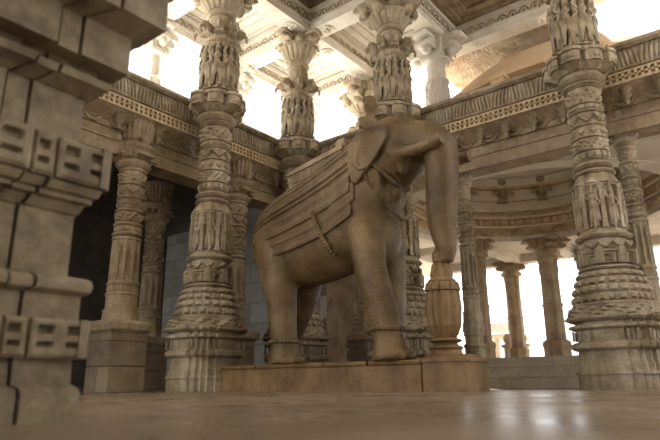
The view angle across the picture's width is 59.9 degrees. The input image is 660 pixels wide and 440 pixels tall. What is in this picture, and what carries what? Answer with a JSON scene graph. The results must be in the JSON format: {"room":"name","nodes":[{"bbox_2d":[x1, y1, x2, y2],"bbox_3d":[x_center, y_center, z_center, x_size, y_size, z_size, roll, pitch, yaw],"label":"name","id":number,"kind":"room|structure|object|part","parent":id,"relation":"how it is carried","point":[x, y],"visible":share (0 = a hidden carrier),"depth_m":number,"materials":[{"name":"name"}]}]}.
{"room":"house of worship","nodes":[
{"label":"house of worship","id":0,"kind":"room"},
{"bbox_2d":[67,213,175,388],"bbox_3d":[-7.515,0.958,9.566,0.200,3.700,13.500,-13,-20,36],"label":"wall","id":1,"kind":"structure","parent":0,"point":[91,242],"depth_m":12.47,"materials":[{"name":"stone"}]},
{"bbox_2d":[80,163,262,233],"bbox_3d":[-5.334,-1.421,8.438,5.800,0.185,13.500,-13,-20,36],"label":"ceiling","id":2,"kind":"structure","parent":0,"point":[183,198],"depth_m":12.12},
{"bbox_2d":[167,0,195,21],"bbox_3d":[-2.454,-3.803,9.709,1.950,0.453,0.460,-13,-20,36],"label":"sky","id":3,"kind":"structure","parent":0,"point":[177,8],"depth_m":9.77,"materials":[{"name":"stone"}]},
{"bbox_2d":[161,213,326,387],"bbox_3d":[-2.034,1.740,12.332,4.850,3.600,0.200,-13,-20,36],"label":"wall","id":4,"kind":"structure","parent":0,"point":[256,315],"depth_m":12.27,"materials":[{"name":"grey stone"}]},
{"bbox_2d":[0,388,659,439],"bbox_3d":[4.563,4.385,14.928,80.000,0.200,100.000,-13,-20,36],"label":"floor","id":5,"kind":"structure","parent":0,"point":[496,413],"depth_m":1.67,"materials":[{"name":"stone"}]},
{"bbox_2d":[0,0,174,425],"bbox_3d":[-1.346,-0.224,1.771,1.280,1.620,1.280,-13,-20,36],"label":"stone pier","id":6,"kind":"object","parent":5,"relation":"on","point":[57,57],"visible":1,"depth_m":1.69,"materials":[{"name":"beige stone"}]},
{"bbox_2d":[83,117,157,392],"bbox_3d":[-2.743,0.388,7.710,0.650,3.700,0.650,-13,-20,36],"label":"column","id":7,"kind":"structure","parent":5,"relation":"on","point":[116,354],"depth_m":7.42,"materials":[{"name":"stone"}]},
{"bbox_2d":[79,71,284,209],"bbox_3d":[-2.722,-1.371,8.236,0.665,1.130,6.484,-13,-20,36],"label":"entablature","id":8,"kind":"object","parent":7,"relation":"on","point":[177,142],"visible":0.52,"depth_m":8.45,"materials":[{"name":"brown stone"}]},
{"bbox_2d":[113,110,126,128],"bbox_3d":[-2.858,-1.361,7.770,0.190,0.260,0.190,-13,-20,36],"label":"pendant","id":9,"kind":"object","parent":8,"relation":"attached to","point":[119,116],"depth_m":7.74,"materials":[{"name":"beige stone"}]},
{"bbox_2d":[154,125,164,142],"bbox_3d":[-2.474,-1.232,8.240,0.190,0.260,0.190,-13,-20,36],"label":"pendant","id":10,"kind":"object","parent":8,"relation":"attached to","point":[160,129],"depth_m":8.20,"materials":[{"name":"beige stone"}]},
{"bbox_3d":[-2.830,-0.966,8.213,0.380,0.340,6.450,-13,-20,36],"label":"architrave","id":11,"kind":"part","parent":8,"relation":"part of","materials":[{"name":"brown stone"}]},
{"bbox_2d":[188,139,198,155],"bbox_3d":[-2.091,-1.103,8.709,0.190,0.260,0.190,-13,-20,36],"label":"pendant","id":12,"kind":"object","parent":8,"relation":"attached to","point":[193,144],"depth_m":8.67,"materials":[{"name":"beige stone"}]},
{"bbox_2d":[251,162,256,176],"bbox_3d":[-1.323,-0.845,9.648,0.190,0.260,0.190,-13,-20,36],"label":"pendant","id":13,"kind":"object","parent":8,"relation":"attached to","point":[254,164],"depth_m":9.62,"materials":[{"name":"beige stone"}]},
{"bbox_2d":[273,172,281,186],"bbox_3d":[-0.939,-0.716,10.118,0.190,0.260,0.190,-13,-20,36],"label":"pendant","id":14,"kind":"object","parent":8,"relation":"attached to","point":[277,176],"depth_m":10.08,"materials":[{"name":"beige stone"}]},
{"bbox_2d":[137,180,174,389],"bbox_3d":[-3.213,1.130,10.321,0.650,3.700,0.650,-13,-20,36],"label":"column","id":15,"kind":"structure","parent":5,"relation":"on","point":[158,207],"depth_m":10.22,"materials":[{"name":"brown stone"}]},
{"bbox_2d":[163,0,257,391],"bbox_3d":[-1.658,-0.800,8.233,1.103,6.250,1.103,1,-16,-6],"label":"carved column","id":16,"kind":"structure","parent":5,"relation":"on","point":[206,328],"depth_m":7.75,"materials":[{"name":"beige stone"}]},
{"bbox_3d":[-1.633,1.755,7.510,0.930,0.340,0.930,-13,-20,36],"label":"moulding","id":17,"kind":"part","parent":16,"relation":"part of","materials":[{"name":"beige stone"}]},
{"bbox_3d":[-1.649,0.157,7.962,0.597,0.740,0.600,-13,-20,36],"label":"figure panel","id":18,"kind":"part","parent":16,"relation":"part of","materials":[{"name":"beige stone"}]},
{"bbox_2d":[252,0,310,31],"bbox_3d":[-1.038,-3.756,9.925,0.460,0.453,2.100,-13,-20,36],"label":"ceiling beam","id":19,"kind":"structure","parent":16,"relation":"on","point":[293,15],"depth_m":10.09,"materials":[{"name":"stone"}]},
{"bbox_2d":[227,158,259,365],"bbox_3d":[-1.542,0.791,9.179,0.650,3.700,0.650,-13,-20,36],"label":"column","id":20,"kind":"structure","parent":5,"relation":"on","point":[241,188],"depth_m":9.23,"materials":[{"name":"brown stone"}]},
{"bbox_2d":[261,27,329,362],"bbox_3d":[-0.580,-0.361,9.859,1.050,6.270,1.049,-13,-20,36],"label":"carved column","id":21,"kind":"structure","parent":5,"relation":"on","point":[297,145],"depth_m":10.03,"materials":[{"name":"beige stone"}]},
{"bbox_2d":[238,26,282,68],"bbox_3d":[-1.172,-3.372,11.277,1.950,0.453,0.460,-13,-20,36],"label":"ceiling beam","id":22,"kind":"structure","parent":21,"relation":"on","point":[259,51],"depth_m":11.26,"materials":[{"name":"stone"}]},
{"bbox_3d":[-0.544,2.204,9.137,0.930,0.340,0.930,-13,-20,36],"label":"moulding","id":23,"kind":"part","parent":21,"relation":"part of","materials":[{"name":"beige stone"}]},
{"bbox_2d":[315,31,374,80],"bbox_3d":[0.277,-3.313,11.534,0.460,0.453,2.150,-13,-20,36],"label":"ceiling beam","id":24,"kind":"structure","parent":21,"relation":"on","point":[336,47],"depth_m":11.43,"materials":[{"name":"stone"}]},
{"bbox_2d":[220,359,422,391],"bbox_3d":[0.016,1.812,6.592,2.820,0.300,0.885,-13,-20,36],"label":"plinth","id":25,"kind":"object","parent":5,"relation":"on","point":[390,375],"visible":0.9,"depth_m":6.11,"materials":[{"name":"stone"}]},
{"bbox_2d":[339,77,373,361],"bbox_3d":[0.787,0.135,11.392,1.081,6.125,1.081,1,-16,-6],"label":"carved column","id":26,"kind":"structure","parent":5,"relation":"on","point":[357,89],"depth_m":11.81,"materials":[{"name":"beige stone"}]},
{"bbox_2d":[344,286,372,361],"bbox_3d":[0.667,0.932,9.751,0.650,3.700,0.650,-13,-20,36],"label":"column","id":27,"kind":"structure","parent":5,"relation":"on","point":[357,340],"depth_m":9.32,"materials":[{"name":"brown stone"}]},
{"bbox_2d":[319,29,659,191],"bbox_3d":[2.997,-1.490,8.193,8.534,1.130,0.665,-13,-20,36],"label":"entablature","id":28,"kind":"object","parent":27,"relation":"on","point":[521,120],"visible":0.37,"depth_m":8.10,"materials":[{"name":"brown stone"}]},
{"bbox_2d":[453,135,459,148],"bbox_3d":[1.913,-1.176,8.771,0.190,0.260,0.190,-13,-20,36],"label":"pendant","id":29,"kind":"object","parent":28,"relation":"attached to","point":[457,137],"depth_m":8.73,"materials":[{"name":"beige stone"}]},
{"bbox_2d":[473,128,484,144],"bbox_3d":[2.227,-1.246,8.534,0.190,0.260,0.190,-13,-20,36],"label":"pendant","id":30,"kind":"object","parent":28,"relation":"attached to","point":[478,133],"depth_m":8.51,"materials":[{"name":"beige stone"}]},
{"bbox_2d":[498,120,510,137],"bbox_3d":[2.541,-1.316,8.296,0.190,0.260,0.190,-13,-20,36],"label":"pendant","id":31,"kind":"object","parent":28,"relation":"attached to","point":[504,126],"depth_m":8.27,"materials":[{"name":"beige stone"}]},
{"bbox_2d":[526,112,538,129],"bbox_3d":[2.855,-1.386,8.059,0.190,0.260,0.190,-13,-20,36],"label":"pendant","id":32,"kind":"object","parent":28,"relation":"attached to","point":[532,118],"depth_m":8.03,"materials":[{"name":"beige stone"}]},
{"bbox_3d":[3.089,-1.080,8.193,8.500,0.340,0.380,-13,-20,36],"label":"architrave","id":33,"kind":"part","parent":28,"relation":"part of","materials":[{"name":"brown stone"}]},
{"bbox_2d":[555,104,566,121],"bbox_3d":[3.169,-1.456,7.821,0.190,0.260,0.190,-13,-20,36],"label":"pendant","id":34,"kind":"object","parent":28,"relation":"attached to","point":[560,109],"depth_m":7.79,"materials":[{"name":"beige stone"}]},
{"bbox_2d":[618,85,632,104],"bbox_3d":[3.797,-1.597,7.346,0.190,0.260,0.190,-13,-20,36],"label":"pendant","id":35,"kind":"object","parent":28,"relation":"attached to","point":[625,92],"depth_m":7.32,"materials":[{"name":"beige stone"}]},
{"bbox_2d":[652,75,659,93],"bbox_3d":[4.112,-1.667,7.109,0.190,0.260,0.190,-13,-20,36],"label":"pendant","id":36,"kind":"object","parent":28,"relation":"attached to","point":[655,78],"depth_m":7.12,"materials":[{"name":"beige stone"}]},
{"bbox_2d":[252,95,471,364],"bbox_3d":[0.217,0.079,6.876,3.044,3.229,1.130,-13,-20,36],"label":"elephant statue","id":37,"kind":"object","parent":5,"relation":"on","point":[339,216],"visible":0.98,"depth_m":6.46,"materials":[{"name":"beige stone"}]},
{"bbox_3d":[0.037,-0.450,7.187,0.912,0.640,0.720,-13,-20,36],"label":"howdah seat","id":38,"kind":"part","parent":37,"relation":"part of","materials":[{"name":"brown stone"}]},
{"bbox_3d":[-0.080,0.149,6.525,0.310,0.557,0.089,0,-16,-3],"label":"bell chain","id":39,"kind":"part","parent":37,"relation":"part of","materials":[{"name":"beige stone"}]},
{"bbox_3d":[0.141,-0.232,6.485,0.318,0.371,0.073,-9,-18,26],"label":"girth plate","id":40,"kind":"part","parent":37,"relation":"part of","materials":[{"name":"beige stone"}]},
{"bbox_2d":[353,0,433,359],"bbox_3d":[0.999,-0.711,8.638,1.103,6.250,1.103,1,-16,-6],"label":"carved column","id":41,"kind":"structure","parent":5,"relation":"on","point":[392,85],"depth_m":8.75,"materials":[{"name":"beige stone"}]},
{"bbox_2d":[309,0,364,39],"bbox_3d":[0.312,-3.704,10.154,1.830,0.453,0.460,-13,-20,36],"label":"ceiling beam","id":42,"kind":"structure","parent":41,"relation":"on","point":[328,17],"depth_m":10.20,"materials":[{"name":"stone"}]},
{"bbox_3d":[1.023,1.844,7.915,0.930,0.340,0.930,-13,-20,36],"label":"moulding","id":43,"kind":"part","parent":41,"relation":"part of","materials":[{"name":"beige stone"}]},
{"bbox_3d":[1.008,0.246,8.367,0.597,0.740,0.600,-13,-20,36],"label":"figure panel","id":44,"kind":"part","parent":41,"relation":"part of","materials":[{"name":"beige stone"}]},
{"bbox_2d":[409,0,458,51],"bbox_3d":[1.684,-3.644,10.410,0.460,0.453,2.250,-13,-20,36],"label":"ceiling beam","id":45,"kind":"structure","parent":41,"relation":"on","point":[430,17],"depth_m":10.36,"materials":[{"name":"stone"}]},
{"bbox_2d":[419,258,489,391],"bbox_3d":[1.194,1.012,5.641,0.510,1.300,0.510,-13,-20,36],"label":"post","id":46,"kind":"object","parent":5,"relation":"on","point":[446,368],"visible":0.98,"depth_m":5.51,"materials":[{"name":"stone"}]},
{"bbox_3d":[1.130,0.501,5.834,0.230,0.210,0.230,-13,-20,36],"label":"stem","id":47,"kind":"part","parent":46,"relation":"part of","materials":[{"name":"stone"}]},
{"bbox_2d":[491,261,529,356],"bbox_3d":[4.899,2.481,15.177,0.845,2.794,0.845,6,-17,-23],"label":"column","id":48,"kind":"structure","parent":5,"relation":"on","point":[511,274],"depth_m":15.09,"materials":[{"name":"brown stone"}]},
{"bbox_2d":[450,235,659,273],"bbox_3d":[7.477,0.552,13.599,10.560,0.200,0.360,-13,-20,36],"label":"lintel beam","id":49,"kind":"structure","parent":48,"relation":"on","point":[527,258],"depth_m":15.16,"materials":[{"name":"stone"}]},
{"bbox_2d":[491,322,530,357],"bbox_3d":[6.269,4.810,20.679,1.550,2.080,1.550,-13,-20,36],"label":"pavilion","id":50,"kind":"object","parent":5,"relation":"on","point":[498,330],"visible":0.22,"depth_m":20.33,"materials":[{"name":"stone"}]},
{"bbox_2d":[488,355,579,387],"bbox_3d":[6.813,2.679,10.071,8.100,0.400,9.280,-13,-20,36],"label":"step platform","id":51,"kind":"object","parent":5,"relation":"on","point":[539,371],"visible":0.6,"depth_m":7.54,"materials":[{"name":"grey stone"}]},
{"bbox_2d":[457,173,485,357],"bbox_3d":[2.085,0.557,8.656,0.395,3.700,0.395,-13,-20,36],"label":"column","id":52,"kind":"structure","parent":51,"relation":"on","point":[473,325],"depth_m":8.50,"materials":[{"name":"beige stone"}]},
{"bbox_2d":[474,238,497,357],"bbox_3d":[3.393,1.830,12.822,0.704,2.794,0.704,1,-16,-7],"label":"column","id":53,"kind":"structure","parent":51,"relation":"on","point":[482,246],"depth_m":12.76,"materials":[{"name":"brown stone"}]},
{"bbox_2d":[479,237,520,262],"bbox_3d":[4.176,0.804,14.379,0.360,0.200,2.660,-13,-20,36],"label":"lintel beam","id":54,"kind":"structure","parent":53,"relation":"on","point":[503,254],"depth_m":14.53,"materials":[{"name":"stone"}]},
{"bbox_2d":[501,334,509,357],"bbox_3d":[5.216,4.014,16.608,0.400,1.417,0.400,-13,-20,36],"label":"stone post","id":55,"kind":"object","parent":51,"relation":"on","point":[506,340],"visible":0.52,"depth_m":16.63,"materials":[{"name":"beige stone"}]},
{"bbox_2d":[520,234,571,355],"bbox_3d":[4.925,1.782,12.706,0.916,2.794,0.916,13,-21,-39],"label":"column","id":56,"kind":"structure","parent":51,"relation":"on","point":[546,248],"depth_m":12.61,"materials":[{"name":"brown stone"}]},
{"bbox_2d":[558,243,575,256],"bbox_3d":[5.531,0.640,13.845,0.340,0.200,1.860,-13,-20,36],"label":"lintel beam","id":57,"kind":"structure","parent":56,"relation":"on","point":[569,250],"depth_m":14.10,"materials":[{"name":"stone"}]},
{"bbox_2d":[608,111,659,329],"bbox_3d":[3.887,0.130,7.207,0.395,3.700,0.395,-13,-20,36],"label":"column","id":58,"kind":"structure","parent":51,"relation":"on","point":[624,143],"depth_m":7.23,"materials":[{"name":"beige stone"}]},
{"bbox_2d":[537,0,659,388],"bbox_3d":[3.144,-1.085,6.987,1.064,6.031,1.064,1,-16,-6],"label":"carved column","id":59,"kind":"structure","parent":5,"relation":"on","point":[614,313],"depth_m":6.43,"materials":[{"name":"beige stone"}]},
{"bbox_3d":[3.153,-0.161,6.726,0.576,0.714,0.578,-13,-20,36],"label":"figure panel","id":60,"kind":"part","parent":59,"relation":"part of","materials":[{"name":"beige stone"}]},
{"bbox_3d":[3.167,1.381,6.290,0.897,0.328,0.897,-13,-20,36],"label":"moulding","id":61,"kind":"part","parent":59,"relation":"part of","materials":[{"name":"beige stone"}]},
{"bbox_2d":[326,274,357,362],"bbox_3d":[0.860,1.601,13.042,2.400,4.200,0.200,-13,-20,36],"label":"wall","id":62,"kind":"structure","parent":0,"point":[341,298],"depth_m":13.23,"materials":[{"name":"brown stone"}]},
{"bbox_2d":[419,238,434,275],"bbox_3d":[-6.052,-0.258,12.997,11.250,0.060,26.000,-13,-20,36],"label":"roof","id":63,"kind":"structure","parent":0,"point":[423,243],"depth_m":18.97,"materials":[{"name":"stone"}]},
{"bbox_2d":[141,19,178,84],"bbox_3d":[-3.106,-2.322,9.967,0.747,2.350,0.747,1,-16,-7],"label":"pillar","id":64,"kind":"structure","parent":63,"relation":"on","point":[156,50],"depth_m":10.01,"materials":[{"name":"stone"}]},
{"bbox_2d":[170,14,203,56],"bbox_3d":[-2.561,-3.433,11.015,0.460,0.453,2.400,-13,-20,36],"label":"ceiling beam","id":65,"kind":"structure","parent":64,"relation":"on","point":[186,27],"depth_m":10.68,"materials":[{"name":"stone"}]},
{"bbox_2d":[238,64,255,122],"bbox_3d":[-1.886,-1.912,11.459,0.747,2.350,0.747,1,-16,-7],"label":"pillar","id":66,"kind":"structure","parent":63,"relation":"on","point":[245,80],"depth_m":11.52,"materials":[{"name":"stone"}]},
{"bbox_2d":[313,103,321,128],"bbox_3d":[-0.568,-1.469,13.072,0.747,2.350,0.747,1,-16,-7],"label":"pillar","id":67,"kind":"structure","parent":63,"relation":"on","point":[317,108],"depth_m":13.14,"materials":[{"name":"stone"}]},
{"bbox_2d":[251,64,287,100],"bbox_3d":[-1.199,-2.975,12.681,0.460,0.453,2.200,-13,-20,36],"label":"ceiling beam","id":68,"kind":"structure","parent":67,"relation":"on","point":[267,77],"depth_m":12.34,"materials":[{"name":"stone"}]},
{"bbox_2d":[312,71,353,106],"bbox_3d":[0.166,-2.933,12.875,1.900,0.453,0.460,-13,-20,36],"label":"ceiling beam","id":69,"kind":"structure","parent":67,"relation":"on","point":[331,88],"depth_m":12.79,"materials":[{"name":"stone"}]},
{"bbox_2d":[445,23,550,90],"bbox_3d":[4.900,-3.151,13.389,3.000,0.140,6.050,-13,-20,36],"label":"ceiling","id":70,"kind":"structure","parent":0,"point":[466,68],"depth_m":12.03,"materials":[{"name":"stone"}]},
{"bbox_2d":[411,134,659,249],"bbox_3d":[5.365,-0.589,9.895,9.218,0.180,5.437,-13,-20,36],"label":"ceiling","id":71,"kind":"structure","parent":0,"point":[648,148],"depth_m":8.20,"materials":[{"name":"stone"}]},
{"bbox_2d":[411,158,659,244],"bbox_3d":[3.872,-1.076,11.249,5.441,1.920,5.441,-13,-20,36],"label":"dome","id":72,"kind":"object","parent":71,"relation":"attached to","point":[511,206],"visible":0.23,"depth_m":13.20,"materials":[{"name":"stone"}]},
{"bbox_2d":[407,28,467,105],"bbox_3d":[1.994,-2.413,10.642,1.084,1.998,1.084,1,-16,-7],"label":"pillar","id":73,"kind":"structure","parent":72,"relation":"on","point":[435,54],"depth_m":10.56,"materials":[{"name":"stone"}]},
{"bbox_2d":[369,41,421,79],"bbox_3d":[1.631,-3.260,11.767,1.830,0.453,0.460,-13,-20,36],"label":"ceiling beam","id":74,"kind":"structure","parent":73,"relation":"on","point":[413,69],"depth_m":11.71,"materials":[{"name":"stone"}]},
{"bbox_2d":[455,0,608,57],"bbox_3d":[4.606,-3.908,9.579,5.670,0.453,0.460,-13,-20,36],"label":"ceiling beam","id":75,"kind":"structure","parent":73,"relation":"on","point":[521,16],"depth_m":10.50,"materials":[{"name":"stone"}]},
{"bbox_2d":[419,223,659,264],"bbox_3d":[7.104,0.235,13.199,10.500,0.200,2.400,-13,-20,36],"label":"ceiling","id":76,"kind":"structure","parent":0,"point":[425,253],"depth_m":14.81,"materials":[{"name":"stone"}]},
{"bbox_3d":[7.733,-1.138,11.490,12.200,0.100,10.880,-13,-20,36],"label":"roof","id":77,"kind":"structure","parent":0,"visible":0},
{"bbox_2d":[454,30,650,96],"bbox_3d":[5.015,-2.233,11.755,6.013,2.201,6.013,-13,-20,36],"label":"dome","id":78,"kind":"object","parent":77,"relation":"on","point":[533,58],"visible":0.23,"depth_m":9.64,"materials":[{"name":"beige stone"}]},
{"bbox_3d":[-0.629,-6.838,1.524,16.300,0.200,20.600,-13,-20,36],"label":"roof","id":79,"kind":"structure","parent":0,"visible":0},
{"bbox_2d":[185,7,276,43],"bbox_3d":[-1.797,-3.950,10.579,1.940,0.408,2.110,-13,-20,36],"label":"coffer","id":80,"kind":"object","parent":79,"relation":"attached to","point":[252,23],"visible":0.02,"depth_m":11.01,"materials":[{"name":"stone"}]},
{"bbox_2d":[269,53,343,82],"bbox_3d":[-0.497,-3.513,12.169,1.940,0.408,2.170,-13,-20,36],"label":"coffer","id":81,"kind":"object","parent":79,"relation":"attached to","point":[320,68],"visible":0.04,"depth_m":12.61,"materials":[{"name":"stone"}]},
{"bbox_2d":[299,0,325,8],"bbox_3d":[-0.332,-4.277,9.472,1.870,0.408,2.110,-13,-20,36],"label":"coffer","id":82,"kind":"object","parent":79,"relation":"attached to","point":[308,3],"visible":0.09,"depth_m":10.35,"materials":[{"name":"stone"}]},
{"bbox_2d":[340,21,415,54],"bbox_3d":[0.968,-3.840,11.062,1.870,0.408,2.170,-13,-20,36],"label":"coffer","id":83,"kind":"object","parent":79,"relation":"attached to","point":[359,33],"visible":0.02,"depth_m":11.43,"materials":[{"name":"stone"}]},
{"bbox_2d":[430,0,518,25],"bbox_3d":[2.738,-4.227,9.754,2.680,0.408,2.220,-13,-20,36],"label":"coffer","id":84,"kind":"object","parent":79,"relation":"attached to","point":[459,12],"visible":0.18,"depth_m":10.58,"materials":[{"name":"stone"}]}
]}

